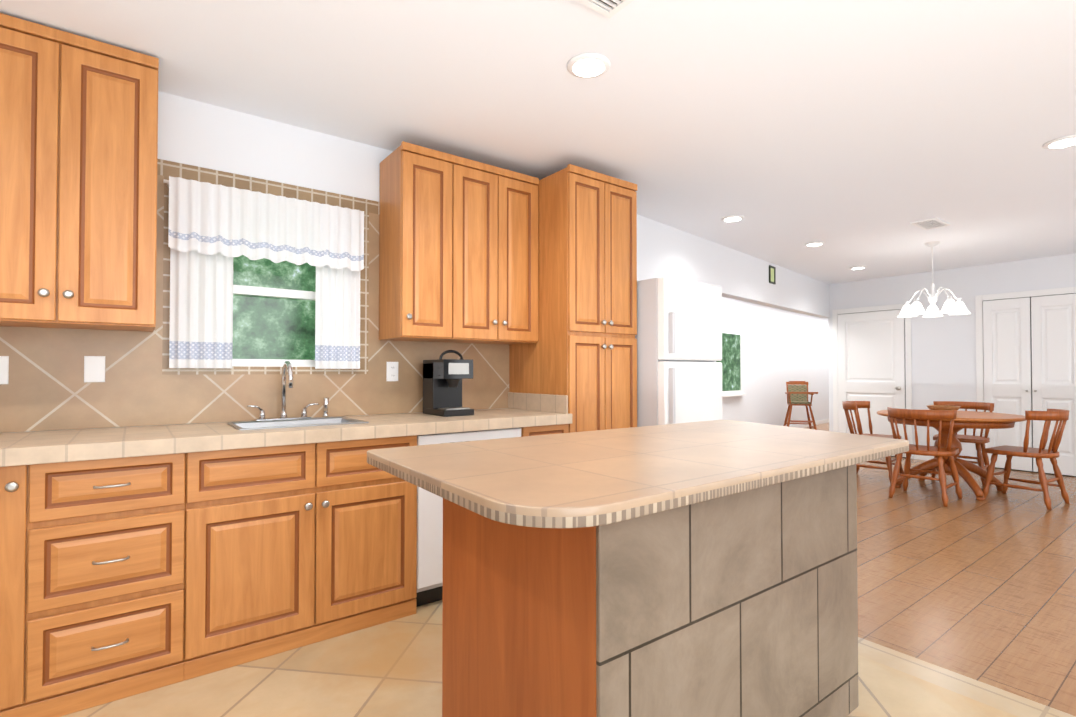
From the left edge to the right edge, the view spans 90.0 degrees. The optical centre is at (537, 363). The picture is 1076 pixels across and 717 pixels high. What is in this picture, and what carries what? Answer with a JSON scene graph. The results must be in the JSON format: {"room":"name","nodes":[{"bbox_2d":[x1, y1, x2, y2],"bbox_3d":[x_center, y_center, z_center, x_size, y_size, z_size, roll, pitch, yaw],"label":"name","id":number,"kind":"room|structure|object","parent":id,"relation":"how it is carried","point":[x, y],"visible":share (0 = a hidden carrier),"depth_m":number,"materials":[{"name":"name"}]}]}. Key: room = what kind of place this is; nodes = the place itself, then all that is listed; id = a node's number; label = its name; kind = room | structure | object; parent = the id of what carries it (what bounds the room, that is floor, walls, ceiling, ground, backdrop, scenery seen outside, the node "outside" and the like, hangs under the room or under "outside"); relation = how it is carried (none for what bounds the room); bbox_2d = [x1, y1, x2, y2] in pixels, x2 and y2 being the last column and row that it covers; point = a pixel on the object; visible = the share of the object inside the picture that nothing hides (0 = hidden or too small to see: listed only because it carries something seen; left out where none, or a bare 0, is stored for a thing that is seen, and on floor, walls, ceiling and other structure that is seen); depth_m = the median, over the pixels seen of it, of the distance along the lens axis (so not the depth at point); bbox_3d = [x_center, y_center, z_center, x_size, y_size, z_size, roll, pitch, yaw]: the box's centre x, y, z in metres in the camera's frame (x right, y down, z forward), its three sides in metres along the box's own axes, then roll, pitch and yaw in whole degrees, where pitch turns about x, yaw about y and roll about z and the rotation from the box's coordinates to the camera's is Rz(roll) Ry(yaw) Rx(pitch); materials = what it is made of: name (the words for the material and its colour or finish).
{"room":"kitchen","nodes":[
{"label":"kitchen","id":0,"kind":"room"},
{"bbox_2d":[9,91,505,432],"bbox_3d":[-1.530,-0.035,2.823,5.700,2.500,0.160,1,-1,-37],"label":"wall","id":1,"kind":"structure","parent":0,"point":[200,134],"depth_m":2.81,"materials":[{"name":"white paint"}]},
{"bbox_2d":[0,13,158,331],"bbox_3d":[-1.940,-0.712,2.197,0.620,1.115,0.338,1,-1,-37],"label":"upper cabinet","id":2,"kind":"object","parent":1,"relation":"attached to","point":[78,170],"visible":1,"depth_m":2.08,"materials":[{"name":"brown wood"}]},
{"bbox_2d":[0,159,508,432],"bbox_3d":[-1.898,-0.340,2.443,4.250,1.252,0.010,1,-1,-37],"label":"tile backsplash","id":3,"kind":"structure","parent":1,"relation":"attached to","point":[46,388],"depth_m":2.61,"materials":[{"name":"beige tile"}]},
{"bbox_2d":[0,356,8,383],"bbox_3d":[-2.207,0.025,2.192,0.072,0.116,0.009,1,-1,-37],"label":"electrical outlet plate","id":4,"kind":"object","parent":3,"relation":"attached to","point":[4,369],"visible":1,"depth_m":2.21,"materials":[{"name":"white plastic"}]},
{"bbox_2d":[84,356,104,381],"bbox_3d":[-1.959,0.023,2.377,0.072,0.116,0.012,1,-1,-37],"label":"switch plate","id":5,"kind":"object","parent":3,"relation":"attached to","point":[94,368],"visible":1,"depth_m":2.38,"materials":[{"name":"white plastic"}]},
{"bbox_2d":[386,362,397,380],"bbox_3d":[-0.865,0.045,3.202,0.072,0.116,0.009,1,-1,-37],"label":"electrical outlet plate","id":6,"kind":"object","parent":3,"relation":"attached to","point":[392,372],"visible":1,"depth_m":3.20,"materials":[{"name":"white plastic"}]},
{"bbox_2d":[232,255,315,366],"bbox_3d":[-1.418,-0.409,2.888,0.810,0.850,0.120,1,-1,-37],"label":"kitchen window","id":7,"kind":"structure","parent":1,"relation":"in","point":[273,314],"depth_m":2.92,"materials":[{"name":"white"}]},
{"bbox_2d":[379,141,538,344],"bbox_3d":[-0.456,-0.667,3.296,0.922,1.057,0.368,1,-1,-37],"label":"upper cabinet","id":8,"kind":"object","parent":1,"relation":"attached to","point":[458,249],"visible":1,"depth_m":3.11,"materials":[{"name":"brown wood"}]},
{"bbox_2d":[508,392,567,411],"bbox_3d":[-0.014,0.247,3.452,0.012,0.110,0.628,1,-1,-37],"label":"backsplash","id":9,"kind":"structure","parent":1,"relation":"attached to","point":[534,402],"depth_m":3.42,"materials":[{"name":"beige tile"}]},
{"bbox_3d":[-1.377,-0.841,2.791,0.932,0.013,0.070,1,-1,-37],"label":"curtain rod","id":10,"kind":"object","parent":1,"relation":"attached to","visible":0},
{"bbox_2d":[169,248,232,367],"bbox_3d":[-1.616,-0.401,2.594,0.260,0.845,0.027,1,-1,-37],"label":"tier","id":11,"kind":"object","parent":10,"relation":"hanging from","point":[201,312],"visible":0.79,"depth_m":2.59,"materials":[{"name":"white fabric"}]},
{"bbox_2d":[168,176,363,270],"bbox_3d":[-1.337,-0.689,2.746,0.905,0.345,0.030,1,-1,-37],"label":"curtain valance","id":12,"kind":"object","parent":10,"relation":"hanging from","point":[208,218],"visible":1,"depth_m":2.71,"materials":[{"name":"white fabric"}]},
{"bbox_2d":[315,265,359,368],"bbox_3d":[-1.105,-0.396,2.979,0.240,0.845,0.028,1,-1,-37],"label":"tier","id":13,"kind":"object","parent":10,"relation":"hanging from","point":[337,323],"visible":0.6,"depth_m":2.98,"materials":[{"name":"white fabric"}]},
{"bbox_2d":[0,0,1075,283],"bbox_3d":[3.563,-1.287,5.386,16.900,0.080,9.800,1,-1,-37],"label":"ceiling","id":14,"kind":"structure","parent":0,"point":[856,132],"depth_m":2.59,"materials":[{"name":"white paint"}]},
{"bbox_2d":[567,53,610,77],"bbox_3d":[0.219,-1.286,2.330,0.190,0.013,0.190,1,-1,-37],"label":"recessed light","id":15,"kind":"object","parent":14,"relation":"in","point":[588,65],"visible":1,"depth_m":2.31,"materials":[{"name":"white"}]},
{"bbox_2d":[576,0,633,18],"bbox_3d":[0.182,-1.294,1.814,0.360,0.012,0.200,1,-1,-37],"label":"ceiling vent","id":16,"kind":"object","parent":14,"relation":"in","point":[609,9],"visible":0.94,"depth_m":1.93,"materials":[{"name":"white metal"}]},
{"bbox_2d":[721,215,743,221],"bbox_3d":[1.681,-1.251,4.645,0.190,0.013,0.190,1,-1,-37],"label":"recessed light","id":17,"kind":"object","parent":14,"relation":"in","point":[732,218],"visible":1,"depth_m":4.61,"materials":[{"name":"white"}]},
{"bbox_2d":[804,242,824,245],"bbox_3d":[2.861,-1.238,5.571,0.190,0.013,0.190,1,-1,-37],"label":"recessed light","id":18,"kind":"object","parent":14,"relation":"in","point":[814,243],"visible":1,"depth_m":5.55,"materials":[{"name":"white"}]},
{"bbox_2d":[849,266,865,269],"bbox_3d":[4.069,-1.219,6.843,0.190,0.013,0.190,1,-1,-37],"label":"recessed light","id":19,"kind":"object","parent":14,"relation":"in","point":[857,267],"visible":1,"depth_m":6.80,"materials":[{"name":"white"}]},
{"bbox_2d":[910,217,950,229],"bbox_3d":[3.502,-1.249,4.802,0.360,0.012,0.200,1,-1,-37],"label":"ceiling vent","id":20,"kind":"object","parent":14,"relation":"in","point":[931,223],"visible":1,"depth_m":4.79,"materials":[{"name":"white metal"}]},
{"bbox_2d":[897,241,969,316],"bbox_3d":[4.035,-0.875,5.537,0.617,0.740,0.598,1,-1,-37],"label":"chandelier","id":21,"kind":"object","parent":14,"relation":"hanging from","point":[950,306],"visible":1,"depth_m":5.48,"materials":[{"name":"white"}]},
{"bbox_2d":[1043,135,1075,148],"bbox_3d":[3.034,-1.274,3.097,0.190,0.013,0.190,1,-1,-37],"label":"recessed light","id":22,"kind":"object","parent":14,"relation":"in","point":[1065,141],"visible":0.96,"depth_m":3.10,"materials":[{"name":"white"}]},
{"bbox_2d":[60,600,1075,716],"bbox_3d":[-1.210,1.229,1.756,4.950,0.060,9.800,1,-1,-37],"label":"floor","id":23,"kind":"structure","parent":0,"point":[392,668],"depth_m":2.00,"materials":[{"name":"beige tile"}]},
{"bbox_2d":[0,456,31,716],"bbox_3d":[-2.066,0.761,1.893,0.460,0.880,0.638,1,-1,-37],"label":"base cabinet","id":24,"kind":"object","parent":23,"relation":"on","point":[15,471],"depth_m":1.76,"materials":[{"name":"brown wood"}]},
{"bbox_2d":[28,444,191,716],"bbox_3d":[-1.706,0.765,2.164,0.440,0.880,0.638,1,-1,-37],"label":"base cabinet","id":25,"kind":"object","parent":23,"relation":"on","point":[137,560],"depth_m":1.91,"materials":[{"name":"brown wood"}]},
{"bbox_2d":[0,422,251,455],"bbox_3d":[-2.377,0.297,1.666,2.558,0.042,0.638,1,-1,-37],"label":"countertop","id":26,"kind":"structure","parent":25,"relation":"on","point":[218,435],"depth_m":2.06,"materials":[{"name":"beige tile"}]},
{"bbox_2d":[188,452,416,678],"bbox_3d":[-1.153,0.861,2.579,0.945,0.700,0.638,1,-1,-37],"label":"base cabinet","id":27,"kind":"object","parent":23,"relation":"on","point":[292,552],"depth_m":2.28,"materials":[{"name":"brown wood"}]},
{"bbox_2d":[415,428,520,606],"bbox_3d":[-0.519,0.786,3.043,0.615,0.864,0.624,1,-1,-37],"label":"dishwasher","id":28,"kind":"object","parent":23,"relation":"on","point":[429,547],"visible":0.25,"depth_m":2.67,"materials":[{"name":"white metal"}]},
{"bbox_2d":[464,420,571,436],"bbox_3d":[-0.141,0.783,3.342,0.338,0.880,0.638,1,-1,-37],"label":"base cabinet","id":29,"kind":"object","parent":23,"relation":"on","point":[528,427],"depth_m":3.05,"materials":[{"name":"brown wood"}]},
{"bbox_2d":[340,408,567,435],"bbox_3d":[-0.473,0.318,3.099,1.168,0.042,0.638,1,-1,-37],"label":"countertop","id":30,"kind":"structure","parent":29,"relation":"on","point":[385,424],"depth_m":2.83,"materials":[{"name":"beige tile"}]},
{"bbox_2d":[247,361,328,420],"bbox_3d":[-1.255,0.138,2.750,0.397,0.305,0.189,1,-1,-37],"label":"faucet","id":31,"kind":"object","parent":30,"relation":"on","point":[285,367],"visible":0.98,"depth_m":2.78,"materials":[{"name":"silver metal"}]},
{"bbox_2d":[227,417,368,429],"bbox_3d":[-1.163,0.370,2.611,0.560,0.176,0.370,1,-1,-37],"label":"sink basin","id":32,"kind":"object","parent":30,"relation":"in","point":[252,425],"visible":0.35,"depth_m":2.69,"materials":[{"name":"silver metal"}]},
{"bbox_2d":[423,350,473,416],"bbox_3d":[-0.529,0.107,3.162,0.190,0.378,0.280,1,-1,-37],"label":"coffee maker","id":33,"kind":"object","parent":30,"relation":"on","point":[442,387],"visible":1,"depth_m":3.11,"materials":[{"name":"black plastic"}]},
{"bbox_2d":[509,164,636,432],"bbox_3d":[0.237,0.018,3.625,0.590,2.417,0.677,1,-1,-37],"label":"pantry cabinet","id":34,"kind":"object","parent":23,"relation":"on","point":[581,353],"visible":0.67,"depth_m":3.36,"materials":[{"name":"brown wood"}]},
{"bbox_2d":[442,468,858,716],"bbox_3d":[0.398,0.757,1.764,1.212,0.885,0.712,1,-1,-37],"label":"kitchen island","id":35,"kind":"object","parent":23,"relation":"on","point":[701,569],"depth_m":1.39,"materials":[{"name":"tile"}]},
{"bbox_2d":[367,420,908,543],"bbox_3d":[0.466,0.289,1.834,1.872,0.037,0.952,1,-1,-37],"label":"island countertop","id":36,"kind":"structure","parent":35,"relation":"on","point":[542,488],"depth_m":1.40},
{"bbox_2d":[637,214,829,361],"bbox_3d":[2.561,0.017,6.351,0.130,2.500,5.155,-1,-1,45],"label":"wall","id":37,"kind":"structure","parent":0,"point":[663,250],"depth_m":5.67,"materials":[{"name":"white paint"}]},
{"bbox_2d":[769,265,775,283],"bbox_3d":[2.856,-1.085,6.561,0.016,0.210,0.170,-1,-1,45],"label":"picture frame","id":38,"kind":"object","parent":37,"relation":"attached to","point":[772,274],"visible":0.95,"depth_m":6.57,"materials":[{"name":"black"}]},
{"bbox_2d":[722,297,828,425],"bbox_3d":[3.387,0.059,9.222,11.498,2.500,1.836,1,-1,-37],"label":"wall","id":39,"kind":"structure","parent":0,"point":[781,347],"depth_m":8.30,"materials":[{"name":"white paint"}]},
{"bbox_2d":[716,312,745,396],"bbox_3d":[2.833,-0.156,8.507,0.070,1.370,1.960,-1,-1,45],"label":"window","id":40,"kind":"structure","parent":39,"relation":"in","point":[731,361],"depth_m":8.92,"materials":[{"name":"white"}]},
{"bbox_2d":[789,418,828,427],"bbox_3d":[3.445,1.263,9.146,11.082,0.090,1.641,1,-1,-37],"label":"baseboard","id":41,"kind":"structure","parent":39,"relation":"attached to","point":[823,421],"depth_m":11.68,"materials":[{"name":"white wood"}]},
{"bbox_2d":[805,423,1075,715],"bbox_3d":[5.541,1.304,6.837,11.950,0.060,9.800,1,-1,-37],"label":"floor","id":42,"kind":"structure","parent":0,"point":[968,584],"depth_m":3.05,"materials":[{"name":"brown wood"}]},
{"bbox_2d":[635,277,721,426],"bbox_3d":[0.810,0.341,3.890,0.610,1.780,0.880,1,-1,-37],"label":"fridge","id":43,"kind":"object","parent":42,"relation":"on","point":[678,336],"visible":0.46,"depth_m":3.52,"materials":[{"name":"white metal"}]},
{"bbox_2d":[783,381,817,429],"bbox_3d":[4.808,0.821,9.884,0.549,1.003,0.624,0,-1,17],"label":"chair","id":44,"kind":"object","parent":42,"relation":"on","point":[797,392],"visible":0.81,"depth_m":10.04,"materials":[{"name":"brown wood"}]},
{"bbox_2d":[842,401,903,482],"bbox_3d":[3.689,0.846,5.953,0.539,0.839,0.562,1,-1,-37],"label":"chair","id":45,"kind":"object","parent":42,"relation":"on","point":[851,405],"visible":0.5,"depth_m":5.97,"materials":[{"name":"brown wood"}]},
{"bbox_2d":[887,407,961,506],"bbox_3d":[3.574,0.831,4.980,0.550,0.839,0.537,1,-1,-37],"label":"chair","id":46,"kind":"object","parent":42,"relation":"on","point":[939,452],"visible":0.94,"depth_m":4.86,"materials":[{"name":"brown wood"}]},
{"bbox_2d":[877,409,1025,500],"bbox_3d":[4.104,0.875,5.386,1.200,0.755,1.200,1,-1,-37],"label":"dining table","id":47,"kind":"object","parent":42,"relation":"on","point":[976,420],"visible":0.69,"depth_m":5.18,"materials":[{"name":"brown wood"}]},
{"bbox_2d":[926,405,960,409],"bbox_3d":[4.051,0.458,5.378,0.280,0.075,0.280,1,-1,-37],"label":"bowl","id":48,"kind":"object","parent":47,"relation":"on","point":[939,407],"visible":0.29,"depth_m":5.32,"materials":[{"name":"brown wood"}]},
{"bbox_2d":[931,401,994,484],"bbox_3d":[4.643,0.845,5.905,0.558,0.839,0.535,1,-1,-37],"label":"chair","id":49,"kind":"object","parent":42,"relation":"on","point":[980,441],"visible":0.42,"depth_m":5.87,"materials":[{"name":"brown wood"}]},
{"bbox_2d":[983,409,1069,509],"bbox_3d":[4.425,0.830,4.875,0.539,0.839,0.562,1,-1,-37],"label":"chair","id":50,"kind":"object","parent":42,"relation":"on","point":[1048,416],"visible":0.98,"depth_m":4.76,"materials":[{"name":"brown wood"}]},
{"bbox_2d":[828,253,1075,456],"bbox_3d":[6.453,0.005,5.553,0.140,2.500,6.620,1,-1,-37],"label":"wall","id":51,"kind":"structure","parent":0,"point":[944,357],"depth_m":6.98,"materials":[{"name":"white paint"}]},
{"bbox_2d":[832,303,912,458],"bbox_3d":[4.715,0.234,7.658,0.099,2.105,1.020,1,-1,-37],"label":"entry door","id":52,"kind":"structure","parent":51,"relation":"in","point":[872,354],"depth_m":7.64,"materials":[{"name":"white wood"}]},
{"bbox_2d":[913,454,976,464],"bbox_3d":[5.268,1.231,6.983,0.011,0.090,0.680,1,-1,-37],"label":"baseboard","id":53,"kind":"structure","parent":51,"relation":"attached to","point":[919,457],"depth_m":7.13,"materials":[{"name":"white"}]},
{"bbox_2d":[975,287,1075,476],"bbox_3d":[5.766,0.204,6.287,0.069,2.125,1.035,1,-1,-37],"label":"double closet door","id":54,"kind":"structure","parent":51,"relation":"in","point":[1025,350],"depth_m":6.31,"materials":[{"name":"white wood"}]}
]}

